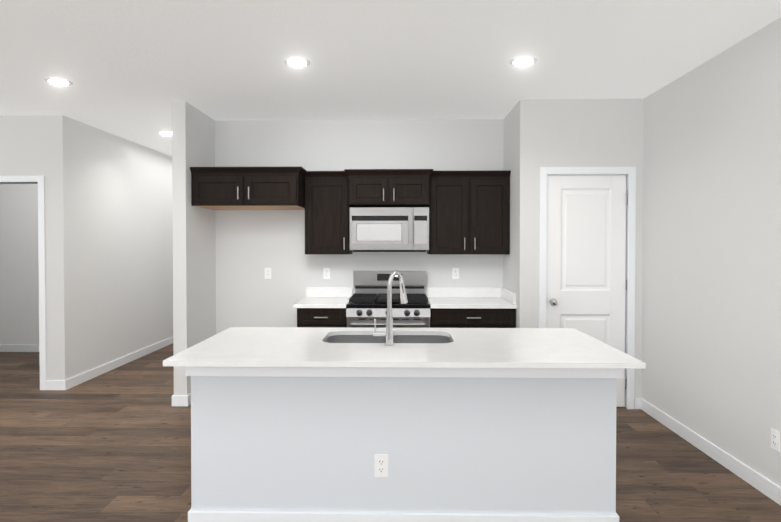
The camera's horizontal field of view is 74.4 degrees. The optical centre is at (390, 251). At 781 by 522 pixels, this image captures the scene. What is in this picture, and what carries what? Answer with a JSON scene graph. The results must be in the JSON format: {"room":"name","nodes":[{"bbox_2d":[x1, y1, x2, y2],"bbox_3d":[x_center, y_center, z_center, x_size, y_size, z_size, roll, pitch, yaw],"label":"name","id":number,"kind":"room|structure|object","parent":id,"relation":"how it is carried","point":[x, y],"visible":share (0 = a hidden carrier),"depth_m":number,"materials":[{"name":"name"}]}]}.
{"room":"kitchen","nodes":[
{"label":"kitchen","id":0,"kind":"room"},
{"bbox_2d":[0,115,51,379],"bbox_3d":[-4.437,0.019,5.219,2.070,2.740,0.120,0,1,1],"label":"wall","id":1,"kind":"structure","parent":0,"point":[23,138],"depth_m":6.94,"materials":[{"name":"white paint"}]},
{"bbox_2d":[0,345,38,351],"bbox_3d":[-4.400,1.315,6.951,2.075,0.097,0.014,0,1,1],"label":"baseboard","id":2,"kind":"structure","parent":1,"relation":"attached to","point":[3,348],"depth_m":6.96,"materials":[{"name":"white wood"}]},
{"bbox_2d":[48,115,171,379],"bbox_3d":[-3.280,-0.008,7.076,0.120,2.740,3.880,0,1,1],"label":"wall","id":3,"kind":"structure","parent":0,"point":[142,253],"depth_m":5.82,"materials":[{"name":"white paint"}]},
{"bbox_2d":[62,337,172,389],"bbox_3d":[-3.215,1.314,7.037,0.014,0.097,3.794,0,1,1],"label":"baseboard","id":4,"kind":"structure","parent":3,"relation":"attached to","point":[76,380],"depth_m":5.98,"materials":[{"name":"white wood"}]},
{"bbox_2d":[168,101,215,394],"bbox_3d":[-1.852,-0.004,6.807,0.121,2.740,4.363,0,1,1],"label":"wall","id":5,"kind":"structure","parent":0,"point":[191,229],"depth_m":4.74,"materials":[{"name":"white paint"}]},
{"bbox_2d":[172,394,182,405],"bbox_3d":[-1.921,1.318,6.771,0.014,0.097,4.277,0,1,1],"label":"baseboard","id":6,"kind":"structure","parent":5,"relation":"attached to","point":[176,399],"depth_m":4.63,"materials":[{"name":"white wood"}]},
{"bbox_2d":[183,393,190,405],"bbox_3d":[-1.830,1.344,4.989,0.032,0.097,0.717,0,1,1],"label":"baseboard","id":7,"kind":"structure","parent":5,"relation":"attached to","point":[186,398],"depth_m":4.63,"materials":[{"name":"white wood"}]},
{"bbox_2d":[216,119,503,333],"bbox_3d":[0.217,0.017,5.379,4.050,2.740,0.120,0,1,1],"label":"wall","id":8,"kind":"structure","parent":0,"point":[248,242],"depth_m":5.33,"materials":[{"name":"white paint"}]},
{"bbox_2d":[190,167,306,209],"bbox_3d":[-1.312,-0.596,5.003,1.023,0.351,0.670,0,1,1],"label":"upper cabinet","id":9,"kind":"object","parent":8,"relation":"attached to","point":[248,188],"visible":1,"depth_m":4.71,"materials":[{"name":"brown wood"}]},
{"bbox_2d":[265,268,270,278],"bbox_3d":[-1.274,0.230,5.348,0.070,0.115,0.008,0,1,1],"label":"electrical outlet","id":10,"kind":"object","parent":8,"relation":"attached to","point":[267,273],"visible":1,"depth_m":5.35,"materials":[{"name":"white plastic"}]},
{"bbox_2d":[323,268,329,278],"bbox_3d":[-0.662,0.231,5.336,0.070,0.115,0.008,0,1,1],"label":"electrical outlet","id":11,"kind":"object","parent":8,"relation":"attached to","point":[326,273],"visible":1,"depth_m":5.33,"materials":[{"name":"white plastic"}]},
{"bbox_2d":[304,171,352,253],"bbox_3d":[-0.614,-0.372,5.138,0.435,0.804,0.380,0,1,1],"label":"upper cabinet","id":12,"kind":"object","parent":8,"relation":"attached to","point":[327,218],"visible":0.96,"depth_m":4.99,"materials":[{"name":"brown wood"}]},
{"bbox_2d":[344,169,432,206],"bbox_3d":[-0.012,-0.608,5.066,0.837,0.330,0.492,0,1,1],"label":"upper cabinet","id":13,"kind":"object","parent":8,"relation":"attached to","point":[388,187],"visible":0.98,"depth_m":4.86,"materials":[{"name":"brown wood"}]},
{"bbox_2d":[350,207,428,251],"bbox_3d":[-0.008,-0.209,5.101,0.761,0.428,0.433,0,1,1],"label":"microwave","id":14,"kind":"object","parent":13,"relation":"attached to","point":[389,229],"visible":1,"depth_m":4.92,"materials":[{"name":"silver metal"}]},
{"bbox_2d":[452,268,458,278],"bbox_3d":[0.672,0.231,5.310,0.070,0.115,0.008,0,1,1],"label":"electrical outlet","id":15,"kind":"object","parent":8,"relation":"attached to","point":[455,273],"visible":1,"depth_m":5.31,"materials":[{"name":"white plastic"}]},
{"bbox_2d":[427,170,510,253],"bbox_3d":[0.764,-0.371,5.111,0.779,0.804,0.380,0,1,1],"label":"upper cabinet","id":16,"kind":"object","parent":8,"relation":"attached to","point":[469,212],"visible":1,"depth_m":4.96,"materials":[{"name":"brown wood"}]},
{"bbox_2d":[0,343,780,521],"bbox_3d":[-1.653,1.451,3.105,7.960,0.060,11.800,0,1,1],"label":"floor","id":17,"kind":"structure","parent":0,"point":[113,445],"depth_m":3.48,"materials":[{"name":"brown wood"}]},
{"bbox_2d":[297,308,346,327],"bbox_3d":[-0.628,0.955,5.018,0.456,0.874,0.660,0,1,1],"label":"base cabinet","id":18,"kind":"object","parent":17,"relation":"on","point":[321,317],"visible":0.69,"depth_m":4.72,"materials":[{"name":"brown wood"}]},
{"bbox_2d":[293,287,352,307],"bbox_3d":[-0.641,0.448,5.017,0.484,0.136,0.648,0,1,1],"label":"countertop","id":19,"kind":"structure","parent":18,"relation":"on","point":[327,297],"depth_m":5.30,"materials":[{"name":"white stone"}]},
{"bbox_2d":[346,271,429,327],"bbox_3d":[-0.015,0.801,4.984,0.766,1.184,0.694,0,1,1],"label":"range","id":20,"kind":"object","parent":17,"relation":"on","point":[366,305],"visible":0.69,"depth_m":4.74,"materials":[{"name":"silver metal"}]},
{"bbox_2d":[163,327,645,521],"bbox_3d":[0.064,0.969,2.919,2.270,0.910,0.985,0,1,1],"label":"kitchen island","id":21,"kind":"object","parent":17,"relation":"on","point":[297,424],"visible":1,"depth_m":2.41,"materials":[{"name":"paint"}]},
{"bbox_2d":[374,454,387,476],"bbox_3d":[-0.047,1.084,2.599,0.070,0.115,0.008,0,1,1],"label":"outlet","id":22,"kind":"object","parent":21,"relation":"attached to","point":[380,465],"visible":1,"depth_m":2.60,"materials":[{"name":"white plastic"}]},
{"bbox_2d":[325,335,451,342],"bbox_3d":[-0.013,0.640,3.075,0.815,0.204,0.460,0,1,1],"label":"sink","id":23,"kind":"object","parent":21,"relation":"in","point":[381,339],"visible":0.04,"depth_m":3.28,"materials":[{"name":"silver metal"}]},
{"bbox_2d":[373,271,407,345],"bbox_3d":[0.003,0.311,2.895,0.192,0.405,0.220,0,1,1],"label":"faucet","id":24,"kind":"object","parent":21,"relation":"on","point":[388,334],"visible":1,"depth_m":2.80,"materials":[{"name":"silver metal"}]},
{"bbox_2d":[430,308,515,327],"bbox_3d":[0.761,0.956,4.990,0.778,0.874,0.660,0,1,1],"label":"base cabinet","id":25,"kind":"object","parent":17,"relation":"on","point":[472,318],"visible":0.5,"depth_m":4.69,"materials":[{"name":"brown wood"}]},
{"bbox_2d":[427,287,516,308],"bbox_3d":[0.762,0.449,4.989,0.781,0.136,0.648,0,1,1],"label":"countertop","id":26,"kind":"structure","parent":25,"relation":"on","point":[468,298],"depth_m":5.11,"materials":[{"name":"white stone"}]},
{"bbox_2d":[0,0,780,156],"bbox_3d":[-1.653,-1.349,3.063,7.960,0.060,11.800,0,1,1],"label":"ceiling","id":27,"kind":"structure","parent":0,"point":[131,70],"depth_m":3.47,"materials":[{"name":"white paint"}]},
{"bbox_2d":[44,77,72,84],"bbox_3d":[-2.604,-1.321,4.042,0.188,0.023,0.188,0,1,1],"label":"recessed light","id":28,"kind":"object","parent":27,"relation":"in","point":[58,81],"visible":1,"depth_m":4.01,"materials":[{"name":"white"}]},
{"bbox_2d":[157,131,171,134],"bbox_3d":[-2.578,-1.349,5.912,0.188,0.023,0.188,0,1,1],"label":"recessed light","id":29,"kind":"object","parent":27,"relation":"in","point":[165,132],"visible":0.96,"depth_m":5.87,"materials":[{"name":"white"}]},
{"bbox_2d":[283,57,310,66],"bbox_3d":[-0.655,-1.315,3.608,0.188,0.023,0.188,0,1,1],"label":"recessed light","id":30,"kind":"object","parent":27,"relation":"in","point":[296,61],"visible":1,"depth_m":3.58,"materials":[{"name":"white"}]},
{"bbox_2d":[510,56,536,65],"bbox_3d":[0.927,-1.315,3.593,0.188,0.023,0.188,0,1,1],"label":"recessed light","id":31,"kind":"object","parent":27,"relation":"in","point":[524,61],"visible":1,"depth_m":3.56,"materials":[{"name":"white"}]},
{"bbox_2d":[500,105,515,292],"bbox_3d":[1.230,0.023,4.988,0.150,2.740,0.600,0,1,1],"label":"wall","id":32,"kind":"structure","parent":0,"point":[508,150],"depth_m":4.95,"materials":[{"name":"white paint"}]},
{"bbox_2d":[516,99,643,401],"bbox_3d":[1.687,0.028,4.616,1.080,2.740,0.120,0,1,1],"label":"wall","id":33,"kind":"structure","parent":0,"point":[549,132],"depth_m":4.55,"materials":[{"name":"white paint"}]},
{"bbox_2d":[0,167,635,408],"bbox_3d":[-1.120,0.323,4.911,6.594,2.141,0.211,0,1,6],"label":"door frame","id":34,"kind":"structure","parent":33,"relation":"attached to","point":[629,173],"depth_m":4.55,"materials":[{"name":"white wood"}]},
{"bbox_2d":[546,175,626,406],"bbox_3d":[1.742,0.357,4.568,0.710,2.060,0.097,0,1,1],"label":"pantry door","id":35,"kind":"structure","parent":33,"relation":"in","point":[586,252],"depth_m":4.58,"materials":[{"name":"white wood"}]},
{"bbox_2d":[640,17,780,486],"bbox_3d":[2.262,0.052,3.007,0.128,2.740,11.800,0,1,1],"label":"wall","id":36,"kind":"structure","parent":0,"point":[710,214],"depth_m":3.46,"materials":[{"name":"white paint"}]},
{"bbox_2d":[636,398,780,505],"bbox_3d":[2.140,1.405,0.898,0.032,0.097,7.337,0,1,1],"label":"baseboard","id":37,"kind":"structure","parent":36,"relation":"attached to","point":[757,481],"depth_m":3.46,"materials":[{"name":"white wood"}]},
{"bbox_2d":[771,428,779,451],"bbox_3d":[2.192,1.076,2.934,0.008,0.115,0.070,0,1,1],"label":"outlet","id":38,"kind":"object","parent":36,"relation":"attached to","point":[775,439],"visible":1,"depth_m":2.93,"materials":[{"name":"white plastic"}]}
]}

